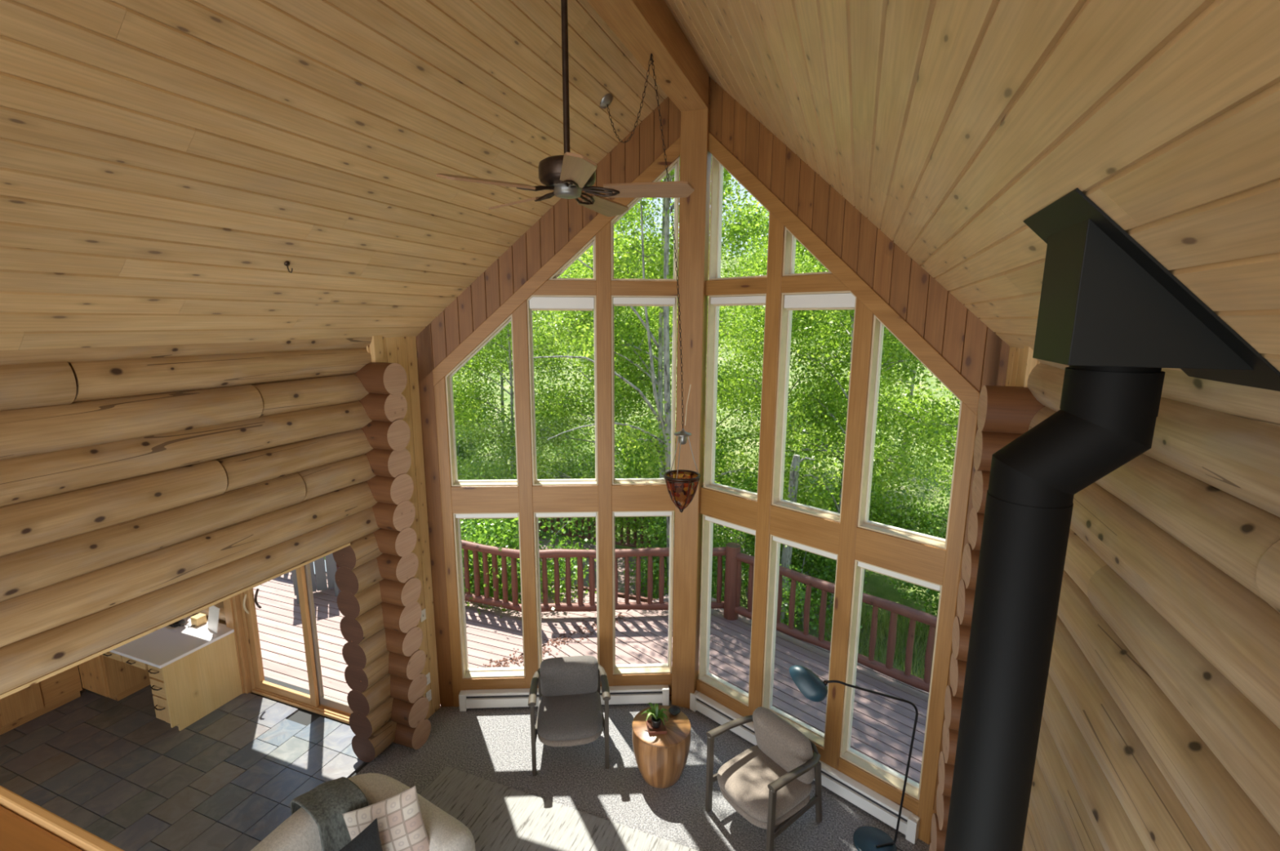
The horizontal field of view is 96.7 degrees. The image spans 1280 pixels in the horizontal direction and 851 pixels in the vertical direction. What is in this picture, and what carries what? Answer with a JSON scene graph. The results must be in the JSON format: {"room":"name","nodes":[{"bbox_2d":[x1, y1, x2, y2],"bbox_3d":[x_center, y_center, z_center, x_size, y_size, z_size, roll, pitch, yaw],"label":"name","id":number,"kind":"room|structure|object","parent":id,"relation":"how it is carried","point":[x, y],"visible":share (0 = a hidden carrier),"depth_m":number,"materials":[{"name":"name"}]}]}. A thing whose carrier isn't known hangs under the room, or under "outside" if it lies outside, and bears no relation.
{"room":"log cabin living room","nodes":[
{"label":"log cabin living room","id":0,"kind":"room"},
{"bbox_2d":[191,601,226,625],"bbox_3d":[-4.572,1.591,6.237,4.850,2.771,0.272,4,11,20],"label":"wall","id":1,"kind":"structure","parent":0,"point":[221,615],"depth_m":6.21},
{"bbox_2d":[222,563,352,724],"bbox_3d":[-3.310,1.924,5.741,2.300,2.145,0.235,4,11,20],"label":"door","id":2,"kind":"structure","parent":1,"relation":"in","point":[240,612],"depth_m":6.00,"materials":[{"name":"brown wood"}]},
{"bbox_2d":[0,336,439,762],"bbox_3d":[-3.747,1.719,1.630,0.288,3.997,8.781,4,11,20],"label":"wall","id":3,"kind":"structure","parent":0,"point":[143,489],"depth_m":3.55,"materials":[{"name":"wood"}]},
{"bbox_2d":[0,542,350,699],"bbox_3d":[-3.852,0.797,1.214,0.195,1.700,8.250,4,11,20],"label":"trim","id":4,"kind":"structure","parent":3,"relation":"attached to","point":[131,639],"depth_m":3.46,"materials":[{"name":"brown wood"}]},
{"bbox_2d":[369,335,384,362],"bbox_3d":[-3.698,0.066,1.103,0.068,0.300,8.400,4,11,20],"label":"trim","id":5,"kind":"structure","parent":3,"relation":"attached to","point":[376,350],"depth_m":4.83,"materials":[{"name":"brown wood"}]},
{"bbox_2d":[354,362,431,749],"bbox_3d":[-2.390,1.247,5.217,0.692,3.648,0.286,4,11,20],"label":"wall","id":6,"kind":"structure","parent":0,"point":[388,436],"depth_m":5.03,"materials":[{"name":"wood"}]},
{"bbox_2d":[0,665,929,850],"bbox_3d":[-3.505,3.664,2.464,9.800,0.130,9.830,4,11,20],"label":"floor","id":7,"kind":"structure","parent":0,"point":[118,772],"depth_m":5.12,"materials":[{"name":"stone"}]},
{"bbox_2d":[0,655,151,735],"bbox_3d":[-6.755,2.809,4.113,1.120,0.928,5.560,4,11,20],"label":"base cabinet","id":8,"kind":"object","parent":7,"relation":"on","point":[116,680],"visible":0.23,"depth_m":5.93,"materials":[{"name":"orange wood"}]},
{"bbox_2d":[101,615,242,731],"bbox_3d":[-4.950,2.554,5.995,1.120,0.761,0.736,4,11,20],"label":"kitchen island","id":9,"kind":"object","parent":7,"relation":"on","point":[193,672],"visible":0.9,"depth_m":5.74,"materials":[{"name":"white laminate"}]},
{"bbox_2d":[207,605,219,633],"bbox_3d":[-4.501,2.035,6.008,0.200,0.256,0.058,6,12,29],"label":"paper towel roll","id":10,"kind":"object","parent":9,"relation":"on","point":[214,611],"visible":0.86,"depth_m":6.00,"materials":[{"name":"white paper"}]},
{"bbox_2d":[420,766,697,850],"bbox_3d":[-0.765,3.486,3.104,3.340,0.010,3.240,4,11,20],"label":"area rug","id":11,"kind":"object","parent":7,"relation":"on","point":[498,817],"visible":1,"depth_m":4.60,"materials":[{"name":"carpet"}]},
{"bbox_2d":[250,773,475,850],"bbox_3d":[-1.994,3.069,3.159,1.286,0.701,2.326,4,11,20],"label":"sofa","id":12,"kind":"object","parent":11,"relation":"on","point":[300,832],"visible":0.4,"depth_m":3.86,"materials":[{"name":"beige fabric"}]},
{"bbox_2d":[289,777,368,850],"bbox_3d":[-2.118,2.791,3.943,0.494,0.524,0.313,7,13,33],"label":"throw blanket","id":13,"kind":"object","parent":12,"relation":"on","point":[326,802],"visible":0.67,"depth_m":3.85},
{"bbox_2d":[338,817,382,850],"bbox_3d":[-1.767,2.776,3.520,0.169,0.408,0.423,7,12,32],"label":"throw pillow","id":14,"kind":"object","parent":12,"relation":"on","point":[369,840],"visible":1,"depth_m":3.58,"materials":[{"name":"grey fabric"}]},
{"bbox_2d":[342,786,430,850],"bbox_3d":[-1.678,2.755,3.811,0.622,0.601,0.206,-1,11,-7],"label":"throw pillow","id":15,"kind":"object","parent":12,"relation":"on","point":[401,827],"visible":0.82,"depth_m":3.78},
{"bbox_2d":[528,655,610,776],"bbox_3d":[-0.661,2.658,5.376,0.722,0.821,0.729,-1,11,-7],"label":"armchair","id":16,"kind":"object","parent":7,"relation":"on","point":[571,713],"visible":1,"depth_m":5.31,"materials":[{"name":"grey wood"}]},
{"bbox_2d":[539,655,598,696],"bbox_3d":[-0.684,2.436,5.520,0.560,0.436,0.247,-1,11,-7],"label":"cushion","id":17,"kind":"object","parent":16,"relation":"on","point":[570,676],"depth_m":5.42,"materials":[{"name":"grey fabric"}]},
{"bbox_2d":[537,691,602,740],"bbox_3d":[-0.655,2.699,5.337,0.600,0.146,0.638,-1,11,-7],"label":"seat cushion","id":18,"kind":"object","parent":16,"relation":"on","point":[576,716],"depth_m":5.21,"materials":[{"name":"grey fabric"}]},
{"bbox_2d":[631,705,690,788],"bbox_3d":[0.188,2.878,5.055,0.518,0.506,0.517,4,11,20],"label":"drum side table","id":19,"kind":"object","parent":7,"relation":"on","point":[661,760],"visible":0.97,"depth_m":4.87,"materials":[{"name":"brown wood"}]},
{"bbox_2d":[645,719,666,735],"bbox_3d":[0.143,2.622,4.955,0.160,0.028,0.160,-1,11,-7],"label":"wooden tray","id":20,"kind":"object","parent":19,"relation":"on","point":[662,730],"visible":0.76,"depth_m":4.93,"materials":[{"name":"brown wood"}]},
{"bbox_2d":[642,702,669,728],"bbox_3d":[0.139,2.534,4.952,0.254,0.176,0.271,4,11,20],"label":"potted plant","id":21,"kind":"object","parent":20,"relation":"on","point":[657,715],"visible":1,"depth_m":4.95,"materials":[{"name":"green plant"}]},
{"bbox_2d":[705,706,822,850],"bbox_3d":[1.018,2.812,4.580,0.729,0.821,0.722,-7,13,-35],"label":"armchair","id":22,"kind":"object","parent":7,"relation":"on","point":[768,784],"visible":1,"depth_m":4.47,"materials":[{"name":"fabric"}]},
{"bbox_2d":[716,745,812,822],"bbox_3d":[0.981,2.849,4.559,0.638,0.146,0.600,-7,13,-35],"label":"seat cushion","id":23,"kind":"object","parent":22,"relation":"on","point":[744,780],"depth_m":4.44,"materials":[{"name":"beige fabric"}]},
{"bbox_2d":[752,706,814,784],"bbox_3d":[1.168,2.604,4.651,0.247,0.436,0.560,-7,13,-35],"label":"cushion","id":24,"kind":"object","parent":22,"relation":"on","point":[780,747],"depth_m":4.55,"materials":[{"name":"beige fabric"}]},
{"bbox_2d":[789,665,918,850],"bbox_3d":[1.622,2.516,4.277,1.044,1.512,0.438,3,11,15],"label":"floor lamp","id":25,"kind":"object","parent":7,"relation":"on","point":[865,838],"visible":1,"depth_m":4.16,"materials":[{"name":"metal"}]},
{"bbox_3d":[1.117,3.265,2.212,0.560,0.785,0.620,4,11,20],"label":"wood stove","id":26,"kind":"object","parent":7,"relation":"on","visible":0},
{"bbox_2d":[944,187,1279,850],"bbox_3d":[1.277,1.153,1.758,0.541,3.504,0.450,4,11,20],"label":"pipe","id":27,"kind":"object","parent":26,"relation":"on","point":[1109,312],"visible":1,"depth_m":1.56,"materials":[{"name":"black metal"}]},
{"bbox_2d":[415,97,680,706],"bbox_3d":[-0.809,-0.115,5.537,2.615,6.210,0.162,0,10,-3],"label":"wall","id":28,"kind":"structure","parent":0,"point":[525,269],"depth_m":5.42,"materials":[{"name":"brown wood"}]},
{"bbox_2d":[444,314,518,486],"bbox_3d":[-1.518,-0.237,5.506,0.652,1.666,0.150,0,10,-3],"label":"window","id":29,"kind":"structure","parent":28,"relation":"in","point":[448,378],"depth_m":5.51,"materials":[{"name":"beige"}]},
{"bbox_2d":[453,512,524,679],"bbox_3d":[-1.526,1.737,5.870,0.652,1.810,0.150,0,10,-3],"label":"window","id":30,"kind":"structure","parent":28,"relation":"in","point":[514,672],"depth_m":5.90,"materials":[{"name":"beige"}]},
{"bbox_2d":[455,513,518,519],"bbox_3d":[-1.521,0.899,5.680,0.612,0.060,0.060,0,10,-3],"label":"roller shade","id":31,"kind":"object","parent":30,"relation":"attached to","point":[508,515],"visible":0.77,"depth_m":5.65,"materials":[{"name":"white fabric"}]},
{"bbox_2d":[526,295,598,485],"bbox_3d":[-0.737,-0.323,5.528,0.643,1.833,0.150,0,10,-3],"label":"window","id":32,"kind":"structure","parent":28,"relation":"in","point":[535,482],"depth_m":5.53,"materials":[{"name":"beige"}]},
{"bbox_2d":[528,297,594,311],"bbox_3d":[-0.731,-1.141,5.342,0.604,0.124,0.060,0,10,-3],"label":"roller shade","id":33,"kind":"object","parent":32,"relation":"attached to","point":[535,304],"visible":0.96,"depth_m":5.31,"materials":[{"name":"white fabric"}]},
{"bbox_2d":[458,684,669,711],"bbox_3d":[-0.783,2.862,5.979,2.180,0.195,0.085,0,10,-3],"label":"baseboard heater","id":34,"kind":"object","parent":28,"relation":"attached to","point":[655,694],"visible":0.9,"depth_m":5.95,"materials":[{"name":"white metal"}]},
{"bbox_2d":[533,511,599,669],"bbox_3d":[-0.745,1.734,5.908,0.643,1.810,0.150,0,10,-3],"label":"window","id":35,"kind":"structure","parent":28,"relation":"in","point":[535,519],"depth_m":5.86,"materials":[{"name":"beige"}]},
{"bbox_2d":[535,512,596,518],"bbox_3d":[-0.740,0.895,5.717,0.604,0.060,0.060,0,10,-3],"label":"roller shade","id":36,"kind":"object","parent":35,"relation":"attached to","point":[576,514],"visible":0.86,"depth_m":5.69,"materials":[{"name":"white fabric"}]},
{"bbox_2d":[548,235,595,280],"bbox_3d":[-0.633,-1.554,5.306,0.445,0.403,0.150,0,10,-3],"label":"window","id":37,"kind":"structure","parent":28,"relation":"in","point":[593,242],"depth_m":5.27,"materials":[{"name":"beige"}]},
{"bbox_2d":[612,511,674,675],"bbox_3d":[0.024,1.730,5.944,0.623,1.810,0.150,0,10,-3],"label":"window","id":38,"kind":"structure","parent":28,"relation":"in","point":[646,668],"depth_m":6.00,"materials":[{"name":"beige"}]},
{"bbox_2d":[613,511,671,517],"bbox_3d":[0.030,0.892,5.754,0.584,0.060,0.060,0,10,-3],"label":"roller shade","id":39,"kind":"object","parent":38,"relation":"attached to","point":[644,513],"visible":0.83,"depth_m":5.73,"materials":[{"name":"white fabric"}]},
{"bbox_2d":[610,295,677,484],"bbox_3d":[0.033,-0.327,5.565,0.623,1.833,0.150,0,10,-3],"label":"window","id":40,"kind":"structure","parent":28,"relation":"in","point":[620,481],"depth_m":5.56,"materials":[{"name":"beige"}]},
{"bbox_2d":[613,297,675,306],"bbox_3d":[0.038,-1.167,5.374,0.584,0.080,0.060,0,10,-3],"label":"roller shade","id":41,"kind":"object","parent":40,"relation":"attached to","point":[617,301],"visible":1,"depth_m":5.35,"materials":[{"name":"white fabric"}]},
{"bbox_2d":[610,156,679,281],"bbox_3d":[0.039,-1.896,5.275,0.623,1.090,0.150,0,10,-3],"label":"window","id":42,"kind":"structure","parent":28,"relation":"in","point":[675,164],"depth_m":5.27,"materials":[{"name":"beige"}]},
{"bbox_2d":[671,104,711,709],"bbox_3d":[0.499,0.074,5.564,0.245,5.840,0.230,4,11,20],"label":"wooden post","id":43,"kind":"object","parent":28,"relation":"attached to","point":[695,157],"depth_m":5.37,"materials":[{"name":"brown wood"}]},
{"bbox_2d":[480,537,659,604],"bbox_3d":[-1.325,3.066,11.474,3.000,0.335,2.691,4,11,20],"label":"floor","id":44,"kind":"structure","parent":0,"point":[620,565],"depth_m":11.48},
{"bbox_2d":[538,516,657,548],"bbox_3d":[-0.912,2.271,12.580,3.359,1.340,0.155,5,11,23],"label":"deck railing","id":45,"kind":"object","parent":44,"relation":"on","point":[570,535],"visible":0.21,"depth_m":12.64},
{"bbox_2d":[253,571,928,783],"bbox_3d":[-1.505,2.792,7.617,13.196,0.028,4.147,4,11,20],"label":"deck","id":46,"kind":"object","parent":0,"point":[882,731],"visible":0.15,"depth_m":7.17,"materials":[{"name":"wood"}]},
{"bbox_2d":[291,553,338,604],"bbox_3d":[-4.894,2.090,8.569,0.600,0.982,0.649,-6,12,-30],"label":"patio chair","id":47,"kind":"object","parent":46,"relation":"on","point":[320,567],"visible":0.38,"depth_m":8.45,"materials":[{"name":"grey plastic"}]},
{"bbox_2d":[336,539,521,612],"bbox_3d":[-3.240,2.178,8.517,3.798,1.340,0.154,4,11,20],"label":"deck railing","id":48,"kind":"object","parent":46,"relation":"on","point":[475,548],"visible":0.27,"depth_m":8.04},
{"bbox_2d":[477,613,631,667],"bbox_3d":[-1.127,2.818,7.357,2.392,0.011,0.494,-9,14,-41],"label":"leaf litter","id":49,"kind":"object","parent":46,"relation":"on","point":[616,620],"visible":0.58,"depth_m":7.40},
{"bbox_2d":[539,546,725,612],"bbox_3d":[-0.103,2.156,7.968,2.607,0.933,0.124,0,10,-3],"label":"deck railing","id":50,"kind":"object","parent":46,"relation":"on","point":[720,552],"visible":0.69,"depth_m":7.92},
{"bbox_2d":[723,542,937,693],"bbox_3d":[2.573,2.522,6.833,3.695,1.320,0.208,10,14,42],"label":"deck railing","id":51,"kind":"object","parent":46,"relation":"on","point":[734,557],"visible":0.43,"depth_m":7.03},
{"bbox_2d":[0,0,1279,372],"bbox_3d":[-1.169,-1.174,0.812,5.149,2.520,10.066,4,11,20],"label":"ceiling","id":52,"kind":"structure","parent":0,"point":[163,163],"depth_m":2.52,"materials":[{"name":"brown wood"}]},
{"bbox_2d":[435,0,693,217],"bbox_3d":[-0.355,-1.788,2.971,1.276,1.149,1.238,4,11,20],"label":"ceiling fan","id":53,"kind":"object","parent":52,"relation":"hanging from","point":[569,174],"visible":1,"depth_m":2.94,"materials":[{"name":"wood"}]},
{"bbox_2d":[600,53,668,181],"label":"chain","id":54,"kind":"object","parent":52,"relation":"hanging from","point":[606,100],"depth_m":4.06,"materials":[{"name":"brown metal"}]},
{"bbox_2d":[663,198,700,512],"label":"pendant lantern","id":55,"kind":"object","parent":52,"relation":"hanging from","point":[682,486],"depth_m":4.43,"materials":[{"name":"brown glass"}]},
{"bbox_2d":[695,76,1009,844],"bbox_3d":[1.488,0.051,4.687,2.615,6.210,0.162,10,14,43],"label":"wall","id":56,"kind":"structure","parent":0,"point":[960,349],"depth_m":4.42,"materials":[{"name":"brown wood"}]},
{"bbox_2d":[586,0,709,111],"bbox_3d":[-1.232,-2.054,0.469,0.245,0.270,9.686,4,11,20],"label":"beam","id":57,"kind":"structure","parent":56,"relation":"attached to","point":[646,28],"depth_m":3.90,"materials":[{"name":"brown wood"}]},
{"bbox_2d":[698,515,755,706],"bbox_3d":[0.892,1.793,5.623,0.623,1.810,0.150,10,14,43],"label":"window","id":58,"kind":"structure","parent":56,"relation":"in","point":[704,676],"depth_m":5.80,"materials":[{"name":"beige"}]},
{"bbox_2d":[705,516,755,535],"bbox_3d":[0.871,0.953,5.443,0.584,0.060,0.060,10,14,43],"label":"roller shade","id":59,"kind":"object","parent":58,"relation":"attached to","point":[708,519],"visible":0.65,"depth_m":5.41,"materials":[{"name":"white fabric"}]},
{"bbox_2d":[703,293,766,501],"bbox_3d":[0.901,-0.264,5.244,0.623,1.833,0.150,10,14,43],"label":"window","id":60,"kind":"structure","parent":56,"relation":"in","point":[713,334],"depth_m":5.42,"materials":[{"name":"beige"}]},
{"bbox_2d":[711,295,765,306],"bbox_3d":[0.880,-1.106,5.063,0.584,0.080,0.060,10,14,43],"label":"roller shade","id":61,"kind":"object","parent":60,"relation":"attached to","point":[737,300],"visible":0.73,"depth_m":5.03,"materials":[{"name":"white fabric"}]},
{"bbox_2d":[708,155,769,280],"bbox_3d":[0.907,-1.833,4.954,0.623,1.090,0.150,10,14,43],"label":"window","id":62,"kind":"structure","parent":56,"relation":"in","point":[717,174],"depth_m":5.14,"materials":[{"name":"beige"}]},
{"bbox_2d":[761,534,838,748],"bbox_3d":[1.446,1.892,5.097,0.643,1.810,0.150,10,14,43],"label":"window","id":63,"kind":"structure","parent":56,"relation":"in","point":[815,736],"depth_m":5.26,"materials":[{"name":"beige"}]},
{"bbox_2d":[773,536,836,560],"bbox_3d":[1.425,1.052,4.917,0.604,0.060,0.060,10,14,43],"label":"roller shade","id":64,"kind":"object","parent":63,"relation":"attached to","point":[793,544],"visible":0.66,"depth_m":4.88,"materials":[{"name":"white fabric"}]},
{"bbox_2d":[689,690,919,844],"bbox_3d":[1.354,3.014,5.202,2.246,0.195,0.085,10,14,43],"label":"baseboard heater","id":65,"kind":"object","parent":56,"relation":"attached to","point":[868,800],"visible":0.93,"depth_m":4.80,"materials":[{"name":"white metal"}]},
{"bbox_2d":[782,227,831,276],"bbox_3d":[1.389,-1.408,4.558,0.445,0.403,0.150,10,14,43],"label":"window","id":66,"kind":"structure","parent":56,"relation":"in","point":[789,247],"depth_m":4.67,"materials":[{"name":"beige"}]},
{"bbox_2d":[771,290,856,522],"bbox_3d":[1.454,-0.164,4.718,0.643,1.833,0.150,10,14,43],"label":"window","id":67,"kind":"structure","parent":56,"relation":"in","point":[786,316],"depth_m":4.89,"materials":[{"name":"beige"}]},
{"bbox_2d":[783,293,855,310],"bbox_3d":[1.433,-0.984,4.541,0.604,0.124,0.060,10,14,43],"label":"roller shade","id":68,"kind":"object","parent":67,"relation":"attached to","point":[843,301],"visible":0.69,"depth_m":4.51,"materials":[{"name":"white fabric"}]},
{"bbox_2d":[840,560,942,800],"bbox_3d":[2.008,1.993,4.563,0.652,1.810,0.150,10,14,43],"label":"window","id":69,"kind":"structure","parent":56,"relation":"in","point":[885,774],"depth_m":4.72,"materials":[{"name":"beige"}]},
{"bbox_2d":[857,561,940,591],"bbox_3d":[1.987,1.153,4.382,0.612,0.060,0.060,10,14,43],"label":"roller shade","id":70,"kind":"object","parent":69,"relation":"attached to","point":[936,588],"visible":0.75,"depth_m":4.35,"materials":[{"name":"white fabric"}]},
{"bbox_2d":[857,315,962,549],"bbox_3d":[2.016,0.019,4.198,0.652,1.666,0.150,10,14,43],"label":"window","id":71,"kind":"structure","parent":56,"relation":"in","point":[864,522],"depth_m":4.36,"materials":[{"name":"beige"}]},
{"bbox_2d":[928,385,1044,850],"bbox_3d":[2.366,1.590,3.458,0.842,3.645,0.287,4,11,20],"label":"wall","id":72,"kind":"structure","parent":0,"point":[1005,413],"depth_m":3.39,"materials":[{"name":"wood"}]},
{"bbox_2d":[1004,346,1279,850],"bbox_3d":[0.936,2.068,-0.101,0.296,3.977,8.782,4,11,20],"label":"wall","id":73,"kind":"structure","parent":0,"point":[1160,727],"depth_m":1.70,"materials":[{"name":"wood"}]},
{"bbox_2d":[1019,346,1037,387],"bbox_3d":[0.763,0.389,-0.547,0.068,0.300,8.400,4,11,20],"label":"trim","id":74,"kind":"structure","parent":73,"relation":"attached to","point":[1028,363],"depth_m":3.19,"materials":[{"name":"brown wood"}]},
{"bbox_3d":[-2.182,1.902,-1.152,4.700,0.220,4.600,4,11,20],"label":"floor","id":75,"kind":"structure","parent":0,"visible":0},
{"bbox_2d":[0,786,124,850],"bbox_3d":[-1.824,0.938,1.188,3.400,0.810,0.184,4,11,20],"label":"loft railing","id":76,"kind":"object","parent":75,"relation":"on","point":[25,825],"visible":1,"depth_m":0.84,"materials":[{"name":"brown wood"}]},
{"label":"outside","id":77,"kind":"structure","parent":0,"visible":0},
{"bbox_2d":[324,251,959,679],"bbox_3d":[11.010,-12.151,31.583,140.000,23.398,120.000,4,11,20],"label":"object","id":78,"kind":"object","parent":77,"point":[874,587],"depth_m":18.81,"materials":[{"name":"plant"}]},
{"bbox_2d":[453,344,506,479],"bbox_3d":[-5.267,-0.646,12.964,4.356,7.377,4.726,-2,11,-14],"label":"tree","id":79,"kind":"object","parent":78,"relation":"on","point":[456,412],"visible":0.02,"depth_m":12.95,"materials":[{"name":"green plant"}]},
{"bbox_2d":[454,416,509,479],"bbox_3d":[-5.015,1.039,15.742,3.025,3.010,3.004,-4,11,-22],"label":"shrub","id":80,"kind":"object","parent":78,"relation":"on","point":[459,450],"visible":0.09,"depth_m":15.78,"materials":[{"name":"green plant"}]},
{"bbox_2d":[460,478,542,600],"bbox_3d":[-3.010,2.260,9.777,2.650,2.638,2.632,-2,11,-9],"label":"shrub","id":81,"kind":"object","parent":78,"relation":"on","point":[461,520],"visible":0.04,"depth_m":9.41,"materials":[{"name":"green plant"}]},
{"bbox_2d":[462,436,558,479],"bbox_3d":[-3.248,1.355,15.499,2.510,2.515,2.527,2,11,10],"label":"shrub","id":82,"kind":"object","parent":78,"relation":"on","point":[510,437],"visible":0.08,"depth_m":15.25,"materials":[{"name":"green plant"}]},
{"bbox_2d":[453,275,572,478],"bbox_3d":[-4.221,-2.640,17.116,5.838,9.112,5.381,3,11,16],"label":"tree","id":83,"kind":"object","parent":78,"relation":"on","point":[502,384],"visible":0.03,"depth_m":17.17,"materials":[{"name":"green plant"}]},
{"bbox_2d":[452,270,588,542],"bbox_3d":[-2.818,-0.801,12.461,3.595,7.689,3.535,-2,11,-13],"label":"tree","id":84,"kind":"object","parent":78,"relation":"on","point":[513,464],"visible":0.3,"depth_m":12.29,"materials":[{"name":"green plant"}]},
{"bbox_2d":[460,467,596,617],"bbox_3d":[-1.977,2.140,9.241,3.027,3.034,3.048,0,10,-3],"label":"shrub","id":85,"kind":"object","parent":78,"relation":"on","point":[507,542],"visible":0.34,"depth_m":8.85,"materials":[{"name":"green plant"}]},
{"bbox_2d":[502,420,631,531],"bbox_3d":[-1.719,1.334,14.212,3.170,3.155,3.149,-3,11,-19],"label":"shrub","id":86,"kind":"object","parent":78,"relation":"on","point":[584,467],"visible":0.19,"depth_m":13.69,"materials":[{"name":"green plant"}]},
{"bbox_2d":[493,217,677,537],"bbox_3d":[-0.888,-0.597,12.204,4.356,7.377,4.726,0,10,1],"label":"tree","id":87,"kind":"object","parent":78,"relation":"on","point":[551,402],"visible":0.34,"depth_m":11.58,"materials":[{"name":"green plant"}]},
{"bbox_2d":[540,200,675,479],"bbox_3d":[-0.739,-2.172,15.130,4.547,9.639,4.435,-4,11,-20],"label":"tree","id":88,"kind":"object","parent":78,"relation":"on","point":[636,206],"visible":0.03,"depth_m":15.21,"materials":[{"name":"green plant"}]},
{"bbox_2d":[555,178,673,459],"bbox_3d":[-0.707,-4.173,19.581,5.168,11.052,5.082,-3,11,-19],"label":"tree","id":89,"kind":"object","parent":78,"relation":"on","point":[645,219],"visible":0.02,"depth_m":18.60,"materials":[{"name":"green plant"}]},
{"bbox_2d":[511,160,760,595],"bbox_3d":[0.718,-1.973,8.524,6.625,11.398,6.027,0,10,-2],"label":"tree","id":90,"kind":"object","parent":78,"relation":"on","point":[726,177],"visible":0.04,"depth_m":8.64,"materials":[{"name":"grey plant"}]},
{"bbox_2d":[614,428,675,533],"bbox_3d":[0.307,1.403,14.664,2.999,3.006,3.020,-8,13,-38],"label":"shrub","id":91,"kind":"object","parent":78,"relation":"on","point":[637,451],"visible":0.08,"depth_m":14.35,"materials":[{"name":"green plant"}]},
{"bbox_2d":[554,159,784,595],"bbox_3d":[0.212,-1.366,10.472,4.452,9.436,4.342,-10,14,-43],"label":"tree","id":92,"kind":"object","parent":78,"relation":"on","point":[625,272],"visible":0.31,"depth_m":10.23,"materials":[{"name":"green plant"}]},
{"bbox_2d":[617,516,751,603],"bbox_3d":[0.737,2.357,9.886,2.524,2.512,2.507,5,12,25],"label":"shrub","id":93,"kind":"object","parent":78,"relation":"on","point":[655,560],"visible":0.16,"depth_m":9.54,"materials":[{"name":"green plant"}]},
{"bbox_2d":[620,173,794,470],"bbox_3d":[1.908,-2.118,15.243,4.419,9.611,4.494,4,11,18],"label":"tree","id":94,"kind":"object","parent":78,"relation":"on","point":[753,220],"visible":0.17,"depth_m":14.51,"materials":[{"name":"green plant"}]},
{"bbox_2d":[702,435,758,534],"bbox_3d":[1.661,1.600,13.615,2.921,2.908,2.902,1,10,3],"label":"shrub","id":95,"kind":"object","parent":78,"relation":"on","point":[717,455],"visible":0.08,"depth_m":13.60,"materials":[{"name":"green plant"}]},
{"bbox_2d":[702,453,808,599],"bbox_3d":[2.123,2.047,10.821,2.963,2.949,2.943,-10,15,-44],"label":"shrub","id":96,"kind":"object","parent":78,"relation":"on","point":[746,542],"visible":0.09,"depth_m":10.68,"materials":[{"name":"green plant"}]},
{"bbox_2d":[708,196,848,446],"bbox_3d":[4.528,-3.181,18.611,5.637,9.546,6.116,-4,11,-20],"label":"tree","id":97,"kind":"object","parent":78,"relation":"on","point":[767,220],"visible":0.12,"depth_m":18.11,"materials":[{"name":"green plant"}]},
{"bbox_2d":[662,214,899,555],"bbox_3d":[3.072,-0.443,11.643,4.726,7.377,4.356,-7,13,-36],"label":"tree","id":98,"kind":"object","parent":78,"relation":"on","point":[753,338],"visible":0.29,"depth_m":10.94,"materials":[{"name":"green plant"}]},
{"bbox_2d":[780,454,814,623],"bbox_3d":[2.487,2.070,9.312,0.526,3.260,0.170,4,11,20],"label":"snag","id":99,"kind":"object","parent":78,"relation":"on","point":[786,557],"visible":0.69,"depth_m":9.10,"materials":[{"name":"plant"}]},
{"bbox_2d":[741,543,872,640],"bbox_3d":[2.819,2.600,9.619,2.382,2.387,2.398,-3,11,-16],"label":"shrub","id":100,"kind":"object","parent":78,"relation":"on","point":[820,570],"visible":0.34,"depth_m":9.44,"materials":[{"name":"green plant"}]},
{"bbox_2d":[738,239,951,613],"bbox_3d":[3.544,-0.576,9.677,3.889,8.457,3.955,-7,13,-34],"label":"tree","id":101,"kind":"object","parent":78,"relation":"on","point":[879,459],"visible":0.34,"depth_m":9.41,"materials":[{"name":"green plant"}]},
{"bbox_2d":[791,261,947,508],"bbox_3d":[5.752,-1.439,13.987,3.800,8.265,3.865,1,10,3],"label":"tree","id":102,"kind":"object","parent":78,"relation":"on","point":[882,394],"visible":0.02,"depth_m":13.66,"materials":[{"name":"green plant"}]},
{"bbox_2d":[817,597,937,679],"bbox_3d":[5.295,3.728,8.132,5.686,0.659,4.117,4,11,20],"label":"meadow grass","id":103,"kind":"structure","parent":78,"relation":"on","point":[864,616],"depth_m":9.53,"materials":[{"name":"green"}]},
{"bbox_2d":[815,462,948,578],"bbox_3d":[4.590,1.992,11.577,2.808,2.795,2.789,-6,12,-32],"label":"shrub","id":104,"kind":"object","parent":78,"relation":"on","point":[879,488],"visible":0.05,"depth_m":11.33,"materials":[{"name":"green plant"}]},
{"bbox_2d":[814,337,959,598],"bbox_3d":[5.753,-0.022,9.911,4.305,7.290,4.670,-10,14,-43],"label":"tree","id":105,"kind":"object","parent":78,"relation":"on","point":[946,428],"visible":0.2,"depth_m":10.10,"materials":[{"name":"green plant"}]},
{"bbox_2d":[847,360,955,469],"bbox_3d":[9.010,-3.134,17.868,4.435,9.639,4.547,2,11,10],"label":"tree","id":106,"kind":"object","parent":78,"relation":"on","point":[911,391],"visible":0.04,"depth_m":18.25,"materials":[{"name":"green plant"}]},
{"bbox_2d":[881,484,950,631],"bbox_3d":[5.635,2.327,9.391,3.162,3.147,3.141,8,13,38],"label":"shrub","id":107,"kind":"object","parent":78,"relation":"on","point":[931,593],"visible":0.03,"depth_m":9.51,"materials":[{"name":"green plant"}]},
{"bbox_2d":[906,381,954,501],"bbox_3d":[8.965,-0.881,13.302,4.726,7.377,4.356,1,10,2],"label":"tree","id":108,"kind":"object","parent":78,"relation":"on","point":[943,473],"visible":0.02,"depth_m":14.65,"materials":[{"name":"green plant"}]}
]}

